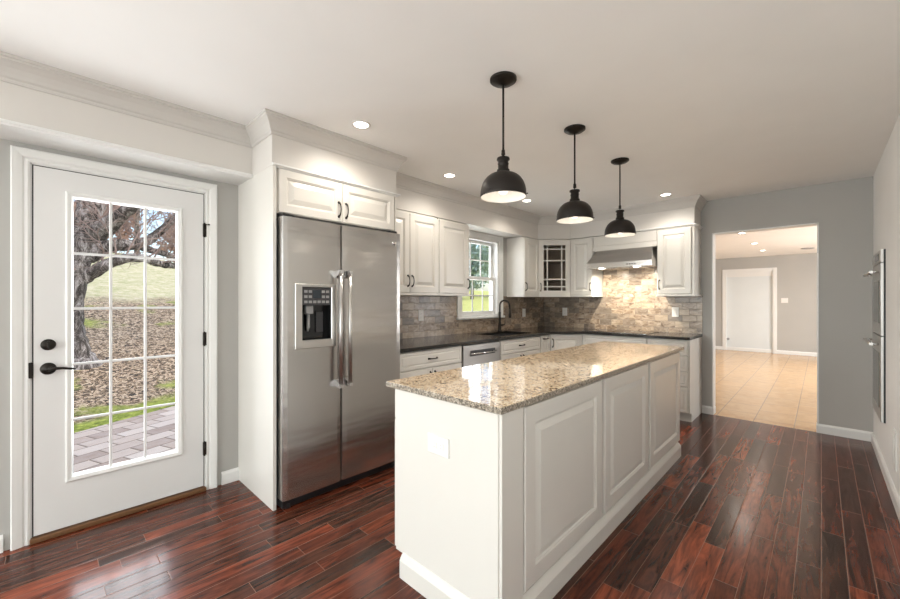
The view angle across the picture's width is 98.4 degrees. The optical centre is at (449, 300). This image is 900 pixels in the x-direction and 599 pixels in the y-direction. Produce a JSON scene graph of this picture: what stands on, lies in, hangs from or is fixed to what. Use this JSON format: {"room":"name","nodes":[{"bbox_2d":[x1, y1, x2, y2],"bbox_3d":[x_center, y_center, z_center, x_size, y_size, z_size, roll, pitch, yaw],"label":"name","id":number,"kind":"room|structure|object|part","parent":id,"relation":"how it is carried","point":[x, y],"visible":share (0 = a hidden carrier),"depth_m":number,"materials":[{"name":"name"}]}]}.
{"room":"kitchen","nodes":[
{"label":"kitchen","id":0,"kind":"room"},
{"bbox_2d":[0,124,249,185],"bbox_3d":[-3.538,-0.856,0.611,0.280,0.006,5.996,0,0,44],"label":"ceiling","id":1,"kind":"structure","parent":0,"point":[7,132],"depth_m":2.26,"materials":[{"name":"paint"}]},
{"bbox_2d":[33,246,488,441],"bbox_3d":[-14.032,-1.878,47.989,80.000,6.717,110.000,0,0,44],"label":"ground","id":2,"kind":"structure","parent":0,"point":[90,386],"depth_m":8.03,"materials":[{"name":"plant"}]},
{"bbox_2d":[73,199,119,215],"bbox_3d":[-30.187,-7.105,32.210,4.420,6.112,4.475,0,0,44],"label":"tree","id":3,"kind":"object","parent":2,"relation":"on","point":[74,208],"visible":0.02,"depth_m":31.23,"materials":[{"name":"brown plant"}]},
{"bbox_2d":[33,406,175,525],"bbox_3d":[-3.779,1.444,3.058,3.110,0.155,7.200,0,0,44],"label":"patio","id":4,"kind":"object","parent":2,"relation":"on","point":[90,446],"visible":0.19,"depth_m":3.80,"materials":[{"name":"grey stone"}]},
{"bbox_2d":[33,171,175,369],"bbox_3d":[-5.818,-2.321,7.345,3.420,8.104,4.670,0,0,38],"label":"tree","id":5,"kind":"object","parent":2,"relation":"on","point":[90,225],"visible":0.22,"depth_m":6.62,"materials":[{"name":"brown plant"}]},
{"bbox_2d":[106,207,141,239],"bbox_3d":[-36.326,-8.004,41.652,5.269,7.119,5.286,0,0,44],"label":"tree","id":6,"kind":"object","parent":2,"relation":"on","point":[126,233],"visible":0.06,"depth_m":41.73,"materials":[{"name":"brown plant"}]},
{"bbox_2d":[105,205,174,252],"bbox_3d":[-20.587,-6.078,26.085,6.109,6.257,5.607,0,0,17],"label":"tree","id":7,"kind":"object","parent":2,"relation":"on","point":[138,210],"visible":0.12,"depth_m":25.90,"materials":[{"name":"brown plant"}]},
{"bbox_2d":[157,217,175,262],"bbox_3d":[-29.669,-6.242,44.255,5.889,8.155,6.139,0,0,44],"label":"tree","id":8,"kind":"object","parent":2,"relation":"on","point":[159,242],"visible":0.06,"depth_m":42.45,"materials":[{"name":"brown plant"}]},
{"bbox_2d":[160,212,175,256],"bbox_3d":[-20.534,-5.858,32.004,5.931,7.711,7.074,0,0,40],"label":"tree","id":9,"kind":"object","parent":2,"relation":"on","point":[166,212],"visible":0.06,"depth_m":31.18,"materials":[{"name":"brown plant"}]},
{"bbox_2d":[469,243,488,298],"bbox_3d":[2.521,-3.638,44.617,5.300,7.093,5.086,0,0,44],"label":"tree","id":10,"kind":"object","parent":2,"relation":"on","point":[475,252],"visible":0.44,"depth_m":43.58,"materials":[{"name":"green plant"}]},
{"bbox_2d":[0,139,543,550],"bbox_3d":[-2.180,0.076,2.343,0.170,2.490,10.675,0,0,44],"label":"wall","id":11,"kind":"structure","parent":0,"point":[227,194],"depth_m":2.82,"materials":[{"name":"paint"}]},
{"bbox_2d":[0,534,2,552],"bbox_3d":[-4.028,1.276,0.289,0.016,0.090,4.853,0,0,44],"label":"baseboard","id":12,"kind":"structure","parent":11,"relation":"attached to","point":[1,536],"depth_m":2.03,"materials":[{"name":"paint"}]},
{"bbox_2d":[10,145,216,550],"bbox_3d":[-2.035,0.248,2.449,0.234,2.145,0.974,0,0,44],"label":"door","id":13,"kind":"structure","parent":11,"relation":"in","point":[66,501],"depth_m":2.23,"materials":[{"name":"paint"}]},
{"bbox_3d":[-2.283,0.379,2.115,0.026,0.085,0.018,0,0,44],"label":"strike plate","id":14,"kind":"part","parent":13,"relation":"part of","materials":[{"name":"brown metal"}]},
{"bbox_3d":[-2.185,0.376,2.165,0.058,0.066,0.141,0,0,44],"label":"lever handle","id":15,"kind":"part","parent":13,"relation":"part of","materials":[{"name":"brown metal"}]},
{"bbox_3d":[-1.992,0.204,2.409,0.025,1.657,0.560,0,0,44],"label":"lite frame","id":16,"kind":"part","parent":13,"relation":"part of","materials":[{"name":"paint"}]},
{"bbox_2d":[221,467,238,484],"bbox_3d":[-1.601,1.276,2.829,0.016,0.090,0.114,0,0,44],"label":"baseboard","id":17,"kind":"structure","parent":11,"relation":"attached to","point":[231,475],"depth_m":2.82,"materials":[{"name":"paint"}]},
{"bbox_2d":[276,168,393,231],"bbox_3d":[-0.985,-0.711,3.005,0.660,0.294,0.951,0,0,44],"label":"upper cabinet","id":18,"kind":"object","parent":11,"relation":"attached to","point":[299,195],"visible":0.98,"depth_m":2.74,"materials":[{"name":"paint"}]},
{"bbox_3d":[-0.938,-0.706,2.639,0.020,0.278,0.452,0,0,44],"label":"door","id":19,"kind":"part","parent":18,"relation":"part of","materials":[{"name":"paint"}]},
{"bbox_3d":[-0.783,-0.652,2.765,0.036,0.118,0.019,0,0,44],"label":"handle","id":20,"kind":"part","parent":18,"relation":"part of","materials":[{"name":"brown metal"}]},
{"bbox_3d":[-0.618,-0.706,2.975,0.020,0.278,0.470,0,0,44],"label":"door","id":21,"kind":"part","parent":18,"relation":"part of","materials":[{"name":"paint"}]},
{"bbox_2d":[396,209,438,295],"bbox_3d":[-0.484,-0.453,3.773,0.322,0.798,0.816,0,0,44],"label":"upper cabinet","id":22,"kind":"object","parent":11,"relation":"attached to","point":[419,234],"visible":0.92,"depth_m":3.78,"materials":[{"name":"paint"}]},
{"bbox_3d":[-0.529,-0.457,3.557,0.020,0.754,0.405,0,0,44],"label":"door","id":23,"kind":"part","parent":22,"relation":"part of","materials":[{"name":"paint"}]},
{"bbox_3d":[-0.254,-0.457,3.845,0.020,0.754,0.386,0,0,44],"label":"door","id":24,"kind":"part","parent":22,"relation":"part of","materials":[{"name":"paint"}]},
{"bbox_2d":[418,310,423,320],"bbox_3d":[-0.310,0.156,4.169,0.010,0.118,0.075,0,0,44],"label":"wall outlet","id":25,"kind":"object","parent":11,"relation":"attached to","point":[420,312],"visible":1,"depth_m":4.16,"materials":[{"name":"white plastic"}]},
{"bbox_2d":[437,218,469,295],"bbox_3d":[-0.029,-0.453,4.233,0.300,0.798,0.474,0,0,44],"label":"upper cabinet","id":26,"kind":"object","parent":11,"relation":"attached to","point":[454,280],"visible":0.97,"depth_m":4.14,"materials":[{"name":"paint"}]},
{"bbox_2d":[456,230,504,319],"bbox_3d":[0.354,-0.318,4.955,0.185,1.083,0.935,0,0,44],"label":"window","id":27,"kind":"structure","parent":11,"relation":"in","point":[495,278],"depth_m":5.18,"materials":[{"name":"paint"}]},
{"bbox_3d":[0.347,-0.064,4.966,0.030,0.480,0.700,0,0,44],"label":"sash","id":28,"kind":"part","parent":27,"relation":"part of","materials":[{"name":"paint"}]},
{"bbox_3d":[0.398,0.210,4.914,0.065,0.028,0.935,0,0,44],"label":"sill","id":29,"kind":"part","parent":27,"relation":"part of","materials":[{"name":"paint"}]},
{"bbox_3d":[0.322,-0.519,4.990,0.030,0.500,0.700,0,0,44],"label":"sash","id":30,"kind":"part","parent":27,"relation":"part of","materials":[{"name":"paint"}]},
{"bbox_2d":[507,237,538,296],"bbox_3d":[1.018,-0.453,5.345,0.322,0.798,0.374,0,0,44],"label":"upper cabinet","id":31,"kind":"object","parent":11,"relation":"attached to","point":[522,252],"visible":1,"depth_m":5.23,"materials":[{"name":"paint"}]},
{"bbox_3d":[1.105,-0.457,5.268,0.020,0.754,0.366,0,0,44],"label":"door","id":32,"kind":"part","parent":31,"relation":"part of","materials":[{"name":"paint"}]},
{"bbox_2d":[522,309,525,316],"bbox_3d":[1.071,0.171,5.615,0.010,0.118,0.075,0,0,44],"label":"wall outlet","id":33,"kind":"object","parent":11,"relation":"attached to","point":[523,310],"visible":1,"depth_m":5.61,"materials":[{"name":"white plastic"}]},
{"bbox_2d":[538,240,570,296],"bbox_3d":[1.461,-0.453,5.596,0.616,0.798,0.637,0,0,44],"label":"upper cabinet","id":34,"kind":"object","parent":11,"relation":"attached to","point":[554,255],"visible":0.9,"depth_m":5.39,"materials":[{"name":"paint"}]},
{"bbox_2d":[544,261,564,264],"bbox_3d":[1.462,-0.568,5.615,0.565,0.018,0.580,0,0,44],"label":"shelf","id":35,"kind":"object","parent":34,"relation":"attached to","point":[545,262],"depth_m":5.66,"materials":[{"name":"white wood"}]},
{"bbox_2d":[544,278,564,281],"bbox_3d":[1.462,-0.308,5.615,0.565,0.018,0.580,0,0,44],"label":"shelf","id":36,"kind":"object","parent":34,"relation":"attached to","point":[545,279],"depth_m":5.43,"materials":[{"name":"white wood"}]},
{"bbox_3d":[1.449,-0.065,5.388,0.450,0.022,0.022,0,0,2],"label":"light rail","id":37,"kind":"part","parent":34,"relation":"part of","materials":[{"name":"paint"}]},
{"bbox_2d":[0,81,700,239],"bbox_3d":[-1.371,-1.014,1.569,2.090,0.310,10.375,0,0,44],"label":"soffit","id":38,"kind":"structure","parent":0,"point":[20,104],"depth_m":2.56,"materials":[{"name":"paint"}]},
{"bbox_2d":[0,118,252,177],"bbox_3d":[-3.432,-0.860,0.510,0.013,0.026,5.996,0,0,44],"label":"trim","id":39,"kind":"structure","parent":38,"relation":"attached to","point":[2,121],"depth_m":2.15,"materials":[{"name":"paint"}]},
{"bbox_2d":[272,162,400,196],"bbox_3d":[-0.888,-0.860,2.928,0.371,0.026,1.015,0,0,44],"label":"trim","id":40,"kind":"structure","parent":38,"relation":"attached to","point":[281,166],"depth_m":2.73,"materials":[{"name":"paint"}]},
{"bbox_2d":[0,51,706,224],"bbox_3d":[-1.249,-1.111,1.453,1.887,0.115,10.375,0,0,44],"label":"trim","id":41,"kind":"structure","parent":38,"relation":"attached to","point":[20,71],"depth_m":2.50,"materials":[{"name":"paint"}]},
{"bbox_2d":[640,223,702,231],"bbox_3d":[2.653,-0.860,4.662,0.593,0.026,0.343,0,0,44],"label":"trim","id":42,"kind":"structure","parent":38,"relation":"attached to","point":[691,224],"depth_m":4.52,"materials":[{"name":"paint"}]},
{"bbox_2d":[0,0,899,258],"bbox_3d":[2.488,-1.229,2.893,6.800,0.180,18.020,0,0,44],"label":"ceiling","id":43,"kind":"structure","parent":0,"point":[710,99],"depth_m":2.04,"materials":[{"name":"paint"}]},
{"bbox_2d":[351,120,370,128],"bbox_3d":[-0.590,-1.166,2.575,0.128,0.006,0.128,0,0,44],"label":"recessed light","id":44,"kind":"object","parent":43,"relation":"in","point":[359,124],"visible":1,"depth_m":2.57,"materials":[{"name":"white plastic"}]},
{"bbox_2d":[443,173,455,177],"bbox_3d":[-0.004,-1.166,3.614,0.128,0.006,0.128,0,0,44],"label":"recessed light","id":45,"kind":"object","parent":43,"relation":"in","point":[447,175],"visible":1,"depth_m":3.62,"materials":[{"name":"beige"}]},
{"bbox_2d":[480,71,527,202],"bbox_3d":[0.278,-0.858,2.042,0.241,0.623,0.248,0,0,44],"label":"pendant light","id":46,"kind":"object","parent":43,"relation":"hanging from","point":[504,185],"visible":1,"depth_m":2.01,"materials":[{"name":"brown metal"}]},
{"bbox_3d":[0.280,-0.949,2.045,0.022,0.380,0.022,0,0,44],"label":"rod","id":47,"kind":"part","parent":46,"relation":"part of","materials":[{"name":"brown metal"}]},
{"bbox_3d":[0.280,-0.611,2.045,0.241,0.129,0.241,0,0,44],"label":"lamp shade","id":48,"kind":"part","parent":46,"relation":"part of","materials":[{"name":"brown metal"}]},
{"bbox_2d":[556,124,594,223],"bbox_3d":[0.844,-0.858,2.635,0.241,0.623,0.248,0,0,44],"label":"pendant light","id":49,"kind":"object","parent":43,"relation":"hanging from","point":[575,211],"visible":1,"depth_m":2.60,"materials":[{"name":"black metal"}]},
{"bbox_3d":[0.847,-0.949,2.638,0.022,0.380,0.022,0,0,44],"label":"rod","id":50,"kind":"part","parent":49,"relation":"part of","materials":[{"name":"brown metal"}]},
{"bbox_3d":[0.847,-0.611,2.638,0.241,0.129,0.241,0,0,44],"label":"lamp shade","id":51,"kind":"part","parent":49,"relation":"part of","materials":[{"name":"brown metal"}]},
{"bbox_2d":[604,157,635,237],"bbox_3d":[1.411,-0.858,3.228,0.241,0.623,0.248,0,0,44],"label":"pendant light","id":52,"kind":"object","parent":43,"relation":"hanging from","point":[620,227],"visible":1,"depth_m":3.19,"materials":[{"name":"black metal"}]},
{"bbox_3d":[1.413,-0.949,3.230,0.022,0.380,0.022,0,0,44],"label":"rod","id":53,"kind":"part","parent":52,"relation":"part of","materials":[{"name":"brown metal"}]},
{"bbox_3d":[1.413,-0.611,3.230,0.241,0.129,0.241,0,0,44],"label":"lamp shade","id":54,"kind":"part","parent":52,"relation":"part of","materials":[{"name":"brown metal"}]},
{"bbox_2d":[659,193,671,195],"bbox_3d":[2.368,-1.166,4.266,0.128,0.006,0.128,0,0,44],"label":"recessed light","id":55,"kind":"object","parent":43,"relation":"in","point":[663,194],"visible":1,"depth_m":4.26,"materials":[{"name":"beige"}]},
{"bbox_2d":[0,349,899,598],"bbox_3d":[2.505,1.371,2.911,6.800,0.100,17.970,0,0,44],"label":"floor","id":56,"kind":"structure","parent":0,"point":[747,509],"depth_m":2.18,"materials":[{"name":"brown wood"}]},
{"bbox_2d":[238,165,275,510],"bbox_3d":[-1.333,0.232,2.665,0.631,2.179,0.020,0,0,44],"label":"panel","id":57,"kind":"object","parent":56,"relation":"on","point":[256,195],"visible":1,"depth_m":2.63,"materials":[{"name":"paint"}]},
{"bbox_2d":[276,213,399,508],"bbox_3d":[-0.929,0.385,2.955,0.733,1.872,0.934,0,0,44],"label":"refrigerator","id":58,"kind":"object","parent":56,"relation":"on","point":[338,286],"visible":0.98,"depth_m":2.65,"materials":[{"name":"grey metal"}]},
{"bbox_3d":[-0.935,0.116,2.567,0.040,0.173,0.050,0,0,44],"label":"spout","id":59,"kind":"part","parent":58,"relation":"part of","materials":[{"name":"grey plastic"}]},
{"bbox_3d":[-0.926,0.361,2.587,0.081,1.784,0.405,0,0,44],"label":"freezer door","id":60,"kind":"part","parent":58,"relation":"part of","materials":[{"name":"silver metal"}]},
{"bbox_3d":[-0.901,-0.029,2.590,0.066,0.117,0.200,0,0,44],"label":"control panel","id":61,"kind":"part","parent":58,"relation":"part of","materials":[{"name":"grey plastic"}]},
{"bbox_3d":[-0.742,0.191,2.643,0.027,0.780,0.027,0,0,44],"label":"handle","id":62,"kind":"part","parent":58,"relation":"part of","materials":[{"name":"silver metal"}]},
{"bbox_3d":[-0.692,0.191,2.695,0.027,0.780,0.027,0,0,44],"label":"handle","id":63,"kind":"part","parent":58,"relation":"part of","materials":[{"name":"silver metal"}]},
{"bbox_3d":[-0.600,0.361,2.927,0.081,1.784,0.521,0,0,44],"label":"fridge door","id":64,"kind":"part","parent":58,"relation":"part of","materials":[{"name":"silver metal"}]},
{"bbox_2d":[394,197,395,230],"bbox_3d":[-0.666,0.232,3.370,0.620,2.179,0.017,0,0,44],"label":"panel","id":65,"kind":"object","parent":56,"relation":"on","point":[394,197],"visible":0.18,"depth_m":3.15,"materials":[{"name":"paint"}]},
{"bbox_2d":[400,345,461,378],"bbox_3d":[-0.369,0.872,3.648,0.662,0.898,0.792,0,0,44],"label":"base cabinet","id":66,"kind":"object","parent":56,"relation":"on","point":[414,363],"visible":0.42,"depth_m":3.42,"materials":[{"name":"paint"}]},
{"bbox_3d":[-0.296,0.900,3.309,0.020,0.612,0.386,0,0,44],"label":"door","id":67,"kind":"part","parent":66,"relation":"part of","materials":[{"name":"paint"}]},
{"bbox_3d":[-0.027,0.900,3.590,0.020,0.612,0.386,0,0,44],"label":"door","id":68,"kind":"part","parent":66,"relation":"part of","materials":[{"name":"paint"}]},
{"bbox_2d":[461,341,499,366],"bbox_3d":[0.135,0.865,4.140,0.614,0.872,0.608,0,0,44],"label":"dishwasher","id":69,"kind":"object","parent":56,"relation":"on","point":[478,353],"visible":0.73,"depth_m":3.91,"materials":[{"name":"grey metal"}]},
{"bbox_3d":[0.344,0.522,3.939,0.034,0.020,0.410,0,0,44],"label":"handle","id":70,"kind":"part","parent":69,"relation":"part of","materials":[{"name":"silver metal"}]},
{"bbox_2d":[500,336,539,359],"bbox_3d":[0.615,0.872,4.677,0.662,0.898,0.824,0,0,44],"label":"base cabinet","id":71,"kind":"object","parent":56,"relation":"on","point":[511,348],"visible":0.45,"depth_m":4.43,"materials":[{"name":"paint"}]},
{"bbox_3d":[0.682,0.900,4.332,0.020,0.612,0.402,0,0,44],"label":"door","id":72,"kind":"part","parent":71,"relation":"part of","materials":[{"name":"paint"}]},
{"bbox_3d":[0.962,0.900,4.625,0.020,0.612,0.402,0,0,44],"label":"door","id":73,"kind":"part","parent":71,"relation":"part of","materials":[{"name":"paint"}]},
{"bbox_2d":[386,341,683,598],"bbox_3d":[0.861,0.861,2.660,0.707,0.921,2.688,0,0,44],"label":"kitchen island","id":74,"kind":"object","parent":56,"relation":"on","point":[550,452],"visible":1,"depth_m":1.79,"materials":[{"name":"paint"}]},
{"bbox_3d":[-0.052,0.899,2.153,0.020,0.628,0.630,0,0,44],"label":"door","id":75,"kind":"part","parent":74,"relation":"part of","materials":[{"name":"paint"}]},
{"bbox_2d":[428,432,448,458],"bbox_3d":[-0.053,0.631,1.695,0.130,0.082,0.010,0,0,44],"label":"wall outlet","id":76,"kind":"object","parent":74,"relation":"attached to","point":[438,445],"visible":1,"depth_m":1.69,"materials":[{"name":"white plastic"}]},
{"bbox_2d":[432,441,436,447],"bbox_3d":[-0.069,0.631,1.706,0.032,0.028,0.003,0,0,44],"label":"socket","id":77,"kind":"object","parent":76,"relation":"attached to","point":[434,443],"depth_m":1.70,"materials":[{"name":"white plastic"}]},
{"bbox_2d":[438,443,442,450],"bbox_3d":[-0.040,0.631,1.679,0.032,0.028,0.003,0,0,44],"label":"socket","id":78,"kind":"object","parent":76,"relation":"attached to","point":[440,445],"depth_m":1.68,"materials":[{"name":"white plastic"}]},
{"bbox_3d":[-0.039,0.819,1.693,0.619,0.780,0.006,0,0,44],"label":"panel","id":79,"kind":"part","parent":74,"relation":"part of","materials":[{"name":"paint"}]},
{"bbox_3d":[0.864,1.265,2.581,0.593,0.112,2.578,0,0,44],"label":"moulding","id":80,"kind":"part","parent":74,"relation":"part of","materials":[{"name":"paint"}]},
{"bbox_3d":[0.564,0.810,1.861,0.020,0.752,0.766,0,0,44],"label":"panel","id":81,"kind":"part","parent":74,"relation":"part of","materials":[{"name":"paint"}]},
{"bbox_3d":[1.113,0.810,2.435,0.020,0.752,0.742,0,0,44],"label":"panel","id":82,"kind":"part","parent":74,"relation":"part of","materials":[{"name":"paint"}]},
{"bbox_3d":[1.676,0.810,3.025,0.020,0.752,0.786,0,0,44],"label":"panel","id":83,"kind":"part","parent":74,"relation":"part of","materials":[{"name":"paint"}]},
{"bbox_2d":[540,335,549,352],"bbox_3d":[0.982,0.872,5.062,0.662,0.898,0.240,0,0,44],"label":"base cabinet","id":84,"kind":"object","parent":56,"relation":"on","point":[544,339],"visible":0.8,"depth_m":4.84,"materials":[{"name":"paint"}]},
{"bbox_2d":[549,334,581,350],"bbox_3d":[1.463,0.872,5.399,0.892,0.898,0.918,0,0,44],"label":"base cabinet","id":85,"kind":"object","parent":56,"relation":"on","point":[557,341],"visible":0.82,"depth_m":4.97,"materials":[{"name":"paint"}]},
{"bbox_2d":[400,326,702,352],"bbox_3d":[1.049,0.406,4.088,2.107,0.030,3.388,0,0,44],"label":"countertop","id":86,"kind":"structure","parent":85,"relation":"on","point":[441,341],"depth_m":4.34,"materials":[{"name":"black stone"}]},
{"bbox_2d":[497,300,510,330],"bbox_3d":[0.713,0.187,5.056,0.186,0.408,0.090,0,0,21],"label":"faucet","id":87,"kind":"object","parent":86,"relation":"on","point":[507,301],"visible":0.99,"depth_m":5.05,"materials":[{"name":"brown metal"}]},
{"bbox_3d":[0.710,0.067,5.035,0.158,0.168,0.022,0,0,26],"label":"spout","id":88,"kind":"part","parent":87,"relation":"part of","materials":[{"name":"brown metal"}]},
{"bbox_2d":[492,333,515,335],"bbox_3d":[0.647,0.522,4.679,0.430,0.198,0.700,0,0,44],"label":"sink","id":89,"kind":"object","parent":86,"relation":"in","point":[504,334],"visible":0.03,"depth_m":4.98,"materials":[{"name":"grey metal"}]},
{"bbox_2d":[583,329,657,334],"bbox_3d":[2.165,0.387,4.944,0.780,0.008,0.490,0,0,44],"label":"cooktop","id":90,"kind":"object","parent":86,"relation":"in","point":[591,330],"visible":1,"depth_m":4.87,"materials":[{"name":"black glass"}]},
{"bbox_2d":[582,334,647,344],"bbox_3d":[2.170,0.872,4.932,0.786,0.898,0.617,0,0,44],"label":"base cabinet","id":91,"kind":"object","parent":56,"relation":"on","point":[586,338],"visible":0.05,"depth_m":4.75,"materials":[{"name":"paint"}]},
{"bbox_2d":[648,337,701,421],"bbox_3d":[2.608,0.872,4.513,0.426,0.898,0.617,0,0,44],"label":"base cabinet","id":92,"kind":"object","parent":56,"relation":"on","point":[691,356],"visible":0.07,"depth_m":4.26,"materials":[{"name":"paint"}]},
{"bbox_3d":[2.422,0.512,4.325,0.402,0.162,0.020,0,0,44],"label":"drawer","id":93,"kind":"part","parent":92,"relation":"part of","materials":[{"name":"paint"}]},
{"bbox_3d":[2.422,1.072,4.325,0.402,0.274,0.020,0,0,44],"label":"drawer","id":94,"kind":"part","parent":92,"relation":"part of","materials":[{"name":"paint"}]},
{"bbox_3d":[2.422,0.851,4.325,0.402,0.157,0.020,0,0,44],"label":"drawer","id":95,"kind":"part","parent":92,"relation":"part of","materials":[{"name":"paint"}]},
{"bbox_3d":[2.422,0.682,4.325,0.402,0.167,0.020,0,0,44],"label":"drawer","id":96,"kind":"part","parent":92,"relation":"part of","materials":[{"name":"paint"}]},
{"bbox_2d":[544,176,872,431],"bbox_3d":[2.824,0.076,4.812,3.674,2.490,0.130,0,0,44],"label":"wall","id":97,"kind":"structure","parent":0,"point":[843,210],"depth_m":3.89,"materials":[{"name":"paint"}]},
{"bbox_2d":[562,308,566,315],"bbox_3d":[1.708,0.161,5.782,0.075,0.118,0.010,0,0,44],"label":"wall outlet","id":98,"kind":"object","parent":97,"relation":"attached to","point":[564,310],"visible":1,"depth_m":5.78,"materials":[{"name":"white plastic"}]},
{"bbox_2d":[570,237,602,296],"bbox_3d":[1.883,-0.453,5.375,0.325,0.798,0.372,0,0,44],"label":"upper cabinet","id":99,"kind":"object","parent":97,"relation":"attached to","point":[585,282],"visible":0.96,"depth_m":5.26,"materials":[{"name":"paint"}]},
{"bbox_3d":[1.783,-0.457,5.275,0.305,0.754,0.020,0,0,44],"label":"door","id":100,"kind":"part","parent":99,"relation":"part of","materials":[{"name":"paint"}]},
{"bbox_2d":[586,246,656,270],"bbox_3d":[2.227,-0.528,4.947,0.784,0.246,0.511,0,0,44],"label":"range hood","id":101,"kind":"object","parent":97,"relation":"attached to","point":[641,257],"visible":0.98,"depth_m":4.78,"materials":[{"name":"silver metal"}]},
{"bbox_2d":[593,230,656,251],"bbox_3d":[2.297,-0.753,5.014,0.778,0.198,0.322,0,0,44],"label":"upper cabinet","id":102,"kind":"object","parent":97,"relation":"attached to","point":[645,238],"visible":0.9,"depth_m":4.87,"materials":[{"name":"paint"}]},
{"bbox_2d":[672,307,678,316],"bbox_3d":[2.767,0.136,4.769,0.075,0.118,0.011,0,0,44],"label":"light switch","id":103,"kind":"object","parent":97,"relation":"attached to","point":[675,310],"visible":1,"depth_m":4.76,"materials":[{"name":"white plastic"}]},
{"bbox_2d":[657,226,701,296],"bbox_3d":[2.707,-0.452,4.588,0.402,0.800,0.372,0,0,44],"label":"upper cabinet","id":104,"kind":"object","parent":97,"relation":"attached to","point":[678,249],"visible":1,"depth_m":4.48,"materials":[{"name":"paint"}]},
{"bbox_2d":[702,405,715,414],"bbox_3d":[3.057,1.276,4.585,0.114,0.090,0.136,0,0,44],"label":"baseboard","id":105,"kind":"structure","parent":97,"relation":"attached to","point":[705,409],"depth_m":4.54,"materials":[{"name":"paint"}]},
{"bbox_2d":[712,222,818,423],"bbox_3d":[3.417,0.222,4.252,0.901,2.018,0.132,0,0,44],"label":"trim","id":106,"kind":"structure","parent":97,"relation":"attached to","point":[808,224],"depth_m":4.51,"materials":[{"name":"paint"}]},
{"bbox_2d":[816,423,871,441],"bbox_3d":[3.865,1.276,3.813,0.388,0.090,0.136,0,0,44],"label":"baseboard","id":107,"kind":"structure","parent":97,"relation":"attached to","point":[820,428],"depth_m":3.77,"materials":[{"name":"paint"}]},
{"bbox_2d":[727,276,772,349],"bbox_3d":[7.844,0.344,10.184,0.990,1.955,0.075,0,0,44],"label":"door","id":108,"kind":"structure","parent":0,"point":[749,299],"depth_m":10.13,"materials":[{"name":"paint"}]},
{"bbox_2d":[727,347,772,352],"bbox_3d":[7.813,1.276,10.152,0.960,0.090,0.016,0,0,44],"label":"threshold","id":109,"kind":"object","parent":108,"relation":"attached to","point":[728,348],"depth_m":10.11,"materials":[{"name":"paint"}]},
{"bbox_2d":[716,253,816,352],"bbox_3d":[8.671,0.091,9.363,6.800,2.460,0.120,0,0,44],"label":"wall","id":110,"kind":"structure","parent":0,"point":[796,273],"depth_m":9.53,"materials":[{"name":"paint"}]},
{"bbox_2d":[722,267,776,353],"bbox_3d":[7.826,0.241,10.165,1.130,2.160,0.148,0,0,44],"label":"trim","id":111,"kind":"structure","parent":110,"relation":"attached to","point":[724,278],"depth_m":10.22,"materials":[{"name":"paint"}]},
{"bbox_2d":[726,271,772,276],"bbox_3d":[7.836,-0.694,10.175,0.960,0.120,0.100,0,0,44],"label":"trim","id":112,"kind":"structure","parent":110,"relation":"attached to","point":[762,273],"depth_m":10.13,"materials":[{"name":"paint"}]},
{"bbox_2d":[781,298,787,302],"bbox_3d":[8.297,-0.009,9.630,0.130,0.120,0.011,0,0,44],"label":"light switch","id":113,"kind":"object","parent":110,"relation":"attached to","point":[783,300],"visible":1,"depth_m":9.63,"materials":[{"name":"white plastic"}]},
{"bbox_2d":[777,350,816,355],"bbox_3d":[9.582,1.276,8.399,3.850,0.090,0.016,0,0,44],"label":"baseboard","id":114,"kind":"structure","parent":110,"relation":"attached to","point":[778,351],"depth_m":9.47,"materials":[{"name":"paint"}]},
{"bbox_2d":[873,114,899,497],"bbox_3d":[0.388,0.076,-0.215,0.150,2.490,10.525,0,0,44],"label":"wall","id":115,"kind":"structure","parent":0,"point":[886,178],"depth_m":2.70,"materials":[{"name":"white paint"}]},
{"bbox_2d":[863,249,885,422],"bbox_3d":[3.596,0.268,3.120,0.351,1.323,0.660,0,0,44],"label":"double wall oven","id":116,"kind":"object","parent":115,"relation":"attached to","point":[878,273],"visible":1,"depth_m":3.02,"materials":[{"name":"silver metal"}]},
{"bbox_3d":[3.478,-0.224,3.233,0.024,0.023,0.600,0,0,44],"label":"handle","id":117,"kind":"part","parent":116,"relation":"part of","materials":[{"name":"silver metal"}]},
{"bbox_3d":[3.478,0.336,3.233,0.024,0.023,0.600,0,0,44],"label":"handle","id":118,"kind":"part","parent":116,"relation":"part of","materials":[{"name":"silver metal"}]},
{"bbox_3d":[3.517,-0.013,3.195,0.015,0.557,0.660,0,0,44],"label":"door","id":119,"kind":"part","parent":116,"relation":"part of","materials":[{"name":"silver metal"}]},
{"bbox_3d":[3.517,0.601,3.195,0.015,0.650,0.660,0,0,44],"label":"door","id":120,"kind":"part","parent":116,"relation":"part of","materials":[{"name":"silver metal"}]},
{"bbox_3d":[3.517,-0.346,3.195,0.015,0.095,0.660,0,0,44],"label":"control panel","id":121,"kind":"part","parent":116,"relation":"part of","materials":[{"name":"silver metal"}]},
{"bbox_2d":[871,432,899,521],"bbox_3d":[0.380,1.276,-0.103,0.016,0.090,10.375,0,0,44],"label":"baseboard","id":122,"kind":"structure","parent":115,"relation":"attached to","point":[890,485],"depth_m":2.78,"materials":[{"name":"paint"}]},
{"bbox_2d":[892,428,896,471],"bbox_3d":[2.927,0.976,2.556,0.009,0.250,0.140,0,0,44],"label":"air vent","id":123,"kind":"object","parent":115,"relation":"in","point":[894,433],"visible":1,"depth_m":2.55,"materials":[{"name":"paint"}]}
]}

